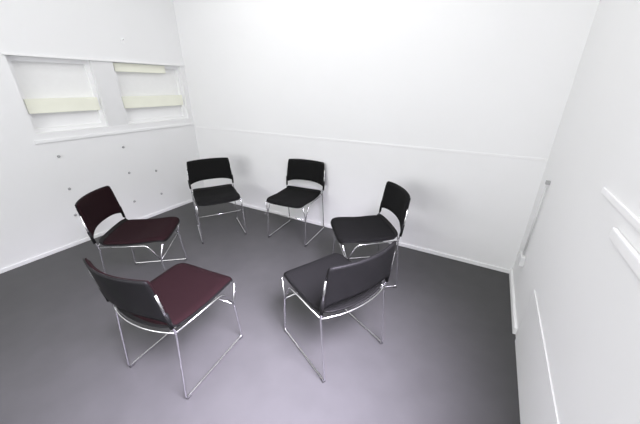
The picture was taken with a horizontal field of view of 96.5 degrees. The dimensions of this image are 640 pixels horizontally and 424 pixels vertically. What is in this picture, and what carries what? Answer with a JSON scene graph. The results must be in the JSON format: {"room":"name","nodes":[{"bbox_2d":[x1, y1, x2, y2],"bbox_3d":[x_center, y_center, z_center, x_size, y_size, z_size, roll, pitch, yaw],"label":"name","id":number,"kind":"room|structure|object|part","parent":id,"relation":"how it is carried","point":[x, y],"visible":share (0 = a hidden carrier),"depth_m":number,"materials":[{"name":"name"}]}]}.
{"room":"meeting room","nodes":[
{"label":"meeting room","id":0,"kind":"room"},
{"bbox_2d":[0,0,204,268],"bbox_3d":[-3.006,-0.790,1.679,0.120,3.100,5.035,13,27,27],"label":"wall","id":1,"kind":"structure","parent":0,"point":[37,206],"depth_m":2.79,"materials":[{"name":"white paint"}]},
{"bbox_2d":[5,55,106,132],"bbox_3d":[-2.424,-1.091,2.671,0.068,0.615,0.600,13,27,27],"label":"window","id":2,"kind":"structure","parent":1,"relation":"in","point":[56,94],"depth_m":2.65,"materials":[{"name":"white fabric"}]},
{"bbox_2d":[11,61,92,98],"bbox_3d":[-2.438,-1.206,2.629,0.015,0.300,0.530,13,27,27],"label":"blind","id":3,"kind":"object","parent":2,"relation":"attached to","point":[37,80],"depth_m":2.61,"materials":[{"name":"white fabric"}]},
{"bbox_3d":[-2.413,-1.012,2.698,0.042,0.120,0.560,13,27,27],"label":"cream rail","id":4,"kind":"part","parent":2,"relation":"part of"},
{"bbox_3d":[-2.438,-0.956,2.738,0.006,0.245,0.530,13,27,27],"label":"pane","id":5,"kind":"part","parent":2,"relation":"part of","materials":[{"name":"white glass"}]},
{"bbox_2d":[1,52,184,65],"bbox_3d":[-2.109,-1.544,2.914,0.012,0.020,1.655,13,27,27],"label":"trim","id":6,"kind":"structure","parent":1,"relation":"attached to","point":[2,53],"depth_m":2.69,"materials":[{"name":"white paint"}]},
{"bbox_2d":[0,199,194,273],"bbox_3d":[-2.952,0.629,2.260,0.010,0.035,5.025,13,27,27],"label":"baseboard","id":7,"kind":"structure","parent":1,"relation":"attached to","point":[30,260],"depth_m":2.88,"materials":[{"name":"white paint"}]},
{"bbox_2d":[88,60,127,125],"bbox_3d":[-2.213,-1.227,2.983,0.096,0.615,0.200,13,27,27],"label":"trim","id":8,"kind":"structure","parent":1,"relation":"attached to","point":[103,72],"depth_m":2.95,"materials":[{"name":"grey paint"}]},
{"bbox_2d":[34,122,193,143],"bbox_3d":[-2.113,-0.906,3.190,0.010,0.030,1.665,13,27,27],"label":"trim","id":9,"kind":"structure","parent":1,"relation":"attached to","point":[191,123],"depth_m":2.98,"materials":[{"name":"white paint"}]},
{"bbox_2d":[112,62,186,123],"bbox_3d":[-1.983,-1.400,3.377,0.068,0.615,0.775,13,27,27],"label":"window","id":10,"kind":"structure","parent":1,"relation":"in","point":[149,93],"depth_m":3.35,"materials":[{"name":"white fabric"}]},
{"bbox_2d":[116,69,178,95],"bbox_3d":[-1.998,-1.515,3.335,0.015,0.300,0.705,13,27,27],"label":"blind","id":11,"kind":"object","parent":10,"relation":"attached to","point":[131,83],"depth_m":3.33,"materials":[{"name":"white fabric"}]},
{"bbox_3d":[-1.972,-1.321,3.404,0.042,0.120,0.735,13,27,27],"label":"cream rail","id":12,"kind":"part","parent":10,"relation":"part of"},
{"bbox_3d":[-1.997,-1.265,3.444,0.006,0.245,0.705,13,27,27],"label":"pane","id":13,"kind":"part","parent":10,"relation":"part of","materials":[{"name":"white glass"}]},
{"bbox_2d":[0,202,519,423],"bbox_3d":[-1.263,1.076,1.408,4.135,0.100,5.275,13,27,27],"label":"floor","id":14,"kind":"structure","parent":0,"point":[446,354],"depth_m":1.83,"materials":[{"name":"grey paint"}]},
{"bbox_2d":[75,186,186,272],"bbox_3d":[-1.466,0.204,2.315,0.556,0.768,0.484,-4,24,-9],"label":"chair","id":15,"kind":"object","parent":14,"relation":"on","point":[94,207],"visible":0.97,"depth_m":2.22,"materials":[{"name":"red fabric"}]},
{"bbox_3d":[-1.689,-0.016,2.178,0.087,0.248,0.458,-4,24,-9],"label":"backrest","id":16,"kind":"part","parent":15,"relation":"part of","materials":[{"name":"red fabric"}]},
{"bbox_3d":[-1.411,0.326,2.128,0.479,0.686,0.019,-4,24,-10],"label":"frame","id":17,"kind":"part","parent":15,"relation":"part of","materials":[{"name":"metal"}]},
{"bbox_3d":[-1.404,0.311,2.123,0.394,0.148,0.010,-4,24,-9],"label":"seat rail","id":18,"kind":"part","parent":15,"relation":"part of","materials":[{"name":"metal"}]},
{"bbox_3d":[-1.426,0.145,2.296,0.468,0.040,0.432,-4,24,-9],"label":"seat","id":19,"kind":"part","parent":15,"relation":"part of","materials":[{"name":"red fabric"}]},
{"bbox_3d":[-1.485,0.147,2.537,0.479,0.686,0.019,-3,24,-8],"label":"frame","id":20,"kind":"part","parent":15,"relation":"part of","materials":[{"name":"metal"}]},
{"bbox_2d":[82,258,242,399],"bbox_3d":[-0.819,0.517,1.601,0.484,0.768,0.556,10,26,22],"label":"chair","id":21,"kind":"object","parent":14,"relation":"on","point":[180,292],"visible":1,"depth_m":1.47,"materials":[{"name":"fabric"}]},
{"bbox_3d":[-0.912,0.365,1.309,0.458,0.248,0.087,10,26,22],"label":"backrest","id":22,"kind":"part","parent":21,"relation":"part of","materials":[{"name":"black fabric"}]},
{"bbox_3d":[-1.018,0.507,1.716,0.019,0.686,0.479,11,26,23],"label":"frame","id":23,"kind":"part","parent":21,"relation":"part of","materials":[{"name":"metal"}]},
{"bbox_3d":[-0.900,0.545,1.418,0.456,0.011,0.056,10,26,22],"label":"rail","id":24,"kind":"part","parent":21,"relation":"part of","materials":[{"name":"metal"}]},
{"bbox_3d":[-0.803,0.446,1.610,0.432,0.040,0.468,10,26,22],"label":"seat","id":25,"kind":"part","parent":21,"relation":"part of","materials":[{"name":"red fabric"}]},
{"bbox_3d":[-0.606,0.581,1.546,0.019,0.686,0.479,10,25,21],"label":"frame","id":26,"kind":"part","parent":21,"relation":"part of","materials":[{"name":"metal"}]},
{"bbox_3d":[-0.603,0.564,1.545,0.010,0.148,0.394,10,26,22],"label":"seat rail","id":27,"kind":"part","parent":21,"relation":"part of","materials":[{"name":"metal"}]},
{"bbox_2d":[186,157,246,243],"bbox_3d":[-1.132,-0.147,3.118,0.484,0.768,0.556,-12,26,-25],"label":"chair","id":28,"kind":"object","parent":14,"relation":"on","point":[209,168],"visible":1,"depth_m":3.14,"materials":[{"name":"black fabric"}]},
{"bbox_3d":[-1.325,-0.066,3.023,0.019,0.686,0.479,-12,26,-26],"label":"frame","id":29,"kind":"part","parent":28,"relation":"part of","materials":[{"name":"metal"}]},
{"bbox_3d":[-1.237,-0.463,3.199,0.458,0.248,0.087,-12,26,-25],"label":"backrest","id":30,"kind":"part","parent":28,"relation":"part of","materials":[{"name":"black fabric"}]},
{"bbox_3d":[-1.114,-0.190,3.061,0.432,0.040,0.468,-12,26,-25],"label":"seat","id":31,"kind":"part","parent":28,"relation":"part of","materials":[{"name":"black fabric"}]},
{"bbox_3d":[-0.923,-0.149,3.214,0.019,0.686,0.479,-11,26,-24],"label":"frame","id":32,"kind":"part","parent":28,"relation":"part of","materials":[{"name":"metal"}]},
{"bbox_2d":[265,159,324,246],"bbox_3d":[-0.252,-0.124,3.066,0.484,0.768,0.556,11,26,23],"label":"chair","id":33,"kind":"object","parent":14,"relation":"on","point":[297,169],"visible":1,"depth_m":3.08,"materials":[{"name":"black fabric"}]},
{"bbox_3d":[-0.464,-0.123,3.155,0.019,0.686,0.479,10,26,22],"label":"frame","id":34,"kind":"part","parent":33,"relation":"part of","materials":[{"name":"metal"}]},
{"bbox_3d":[-0.269,-0.166,3.008,0.432,0.040,0.468,11,26,23],"label":"seat","id":35,"kind":"part","parent":33,"relation":"part of","materials":[{"name":"black fabric"}]},
{"bbox_3d":[-0.154,-0.442,3.150,0.458,0.248,0.087,11,26,23],"label":"backrest","id":36,"kind":"part","parent":33,"relation":"part of","materials":[{"name":"black fabric"}]},
{"bbox_3d":[-0.056,-0.045,2.976,0.019,0.686,0.479,11,26,24],"label":"frame","id":37,"kind":"part","parent":33,"relation":"part of","materials":[{"name":"metal"}]},
{"bbox_3d":[-0.058,-0.057,2.965,0.010,0.148,0.394,11,26,23],"label":"seat rail","id":38,"kind":"part","parent":33,"relation":"part of","materials":[{"name":"metal"}]},
{"bbox_2d":[281,241,396,382],"bbox_3d":[0.090,0.473,1.703,0.484,0.768,0.556,-16,28,-32],"label":"chair","id":39,"kind":"object","parent":14,"relation":"on","point":[330,283],"visible":1,"depth_m":1.50,"materials":[{"name":"black fabric"}]},
{"bbox_3d":[-0.110,0.535,1.611,0.010,0.148,0.394,-16,28,-32],"label":"seat rail","id":40,"kind":"part","parent":39,"relation":"part of","materials":[{"name":"metal"}]},
{"bbox_3d":[-0.106,0.552,1.613,0.019,0.686,0.479,-15,28,-31],"label":"frame","id":41,"kind":"part","parent":39,"relation":"part of","materials":[{"name":"metal"}]},
{"bbox_3d":[0.067,0.403,1.708,0.432,0.040,0.468,-16,28,-32],"label":"seat","id":42,"kind":"part","parent":39,"relation":"part of","materials":[{"name":"black fabric"}]},
{"bbox_3d":[0.202,0.493,1.536,0.456,0.011,0.056,-16,28,-32],"label":"rail","id":43,"kind":"part","parent":39,"relation":"part of","materials":[{"name":"metal"}]},
{"bbox_3d":[0.219,0.312,1.430,0.458,0.248,0.087,-16,28,-32],"label":"backrest","id":44,"kind":"part","parent":39,"relation":"part of","materials":[{"name":"black fabric"}]},
{"bbox_3d":[0.265,0.448,1.849,0.019,0.686,0.479,-16,28,-32],"label":"frame","id":45,"kind":"part","parent":39,"relation":"part of","materials":[{"name":"metal"}]},
{"bbox_2d":[331,181,410,287],"bbox_3d":[0.387,0.184,2.362,0.556,0.768,0.484,-3,24,-8],"label":"chair","id":46,"kind":"object","parent":14,"relation":"on","point":[371,228],"visible":0.91,"depth_m":2.29,"materials":[{"name":"black fabric"}]},
{"bbox_3d":[0.336,0.129,2.579,0.479,0.686,0.019,-4,24,-9],"label":"frame","id":47,"kind":"part","parent":46,"relation":"part of","materials":[{"name":"metal"}]},
{"bbox_3d":[0.347,0.130,2.332,0.468,0.040,0.432,-3,24,-8],"label":"seat","id":48,"kind":"part","parent":46,"relation":"part of","materials":[{"name":"black fabric"}]},
{"bbox_3d":[0.395,0.294,2.162,0.394,0.148,0.010,-3,24,-8],"label":"seat rail","id":49,"kind":"part","parent":46,"relation":"part of","materials":[{"name":"metal"}]},
{"bbox_3d":[0.401,0.308,2.169,0.479,0.686,0.019,-3,24,-7],"label":"frame","id":50,"kind":"part","parent":46,"relation":"part of","materials":[{"name":"metal"}]},
{"bbox_3d":[0.611,-0.065,2.289,0.087,0.248,0.458,-3,24,-8],"label":"backrest","id":51,"kind":"part","parent":46,"relation":"part of","materials":[{"name":"black fabric"}]},
{"bbox_2d":[173,0,599,269],"bbox_3d":[0.017,-1.288,2.815,4.135,3.100,0.120,13,27,27],"label":"wall","id":52,"kind":"structure","parent":0,"point":[484,76],"depth_m":2.54,"materials":[{"name":"white paint"}]},
{"bbox_2d":[229,201,509,273],"bbox_3d":[-0.018,0.138,3.380,3.865,0.035,0.010,13,27,27],"label":"baseboard","id":53,"kind":"structure","parent":52,"relation":"attached to","point":[233,202],"depth_m":2.83,"materials":[{"name":"white paint"}]},
{"bbox_2d":[196,126,547,160],"bbox_3d":[-0.001,-0.767,2.977,3.865,0.018,0.003,13,27,27],"label":"trim","id":54,"kind":"structure","parent":52,"relation":"attached to","point":[416,147],"depth_m":2.61,"materials":[{"name":"white paint"}]},
{"bbox_2d":[513,0,639,423],"bbox_3d":[0.479,0.010,-0.147,0.120,3.100,5.035,13,27,27],"label":"wall","id":55,"kind":"structure","parent":0,"point":[588,295],"depth_m":1.13,"materials":[{"name":"white paint"}]},
{"bbox_2d":[509,269,516,333],"bbox_3d":[1.477,0.651,2.189,0.018,0.050,0.775,13,27,27],"label":"baseboard","id":56,"kind":"structure","parent":55,"relation":"attached to","point":[511,280],"depth_m":2.10,"materials":[{"name":"white paint"}]},
{"bbox_2d":[518,180,550,266],"bbox_3d":[1.513,0.090,2.025,0.030,0.650,0.100,13,27,27],"label":"conduit","id":57,"kind":"object","parent":55,"relation":"attached to","point":[521,259],"visible":1,"depth_m":2.05,"materials":[{"name":"grey plastic"}]},
{"bbox_2d":[515,290,558,423],"bbox_3d":[0.217,1.375,0.089,0.006,0.410,4.200,13,27,27],"label":"radiator","id":58,"kind":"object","parent":55,"relation":"attached to","point":[537,404],"depth_m":1.38,"materials":[{"name":"white metal"}]},
{"bbox_2d":[601,187,639,232],"bbox_3d":[0.122,0.582,-0.438,0.008,0.025,3.820,13,27,27],"label":"trim","id":59,"kind":"structure","parent":55,"relation":"attached to","point":[623,210],"depth_m":0.90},
{"bbox_2d":[608,228,639,279],"bbox_3d":[0.062,0.692,-0.497,0.014,0.040,3.590,13,27,27],"label":"trim","id":60,"kind":"structure","parent":55,"relation":"attached to","point":[627,251],"depth_m":0.82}
]}

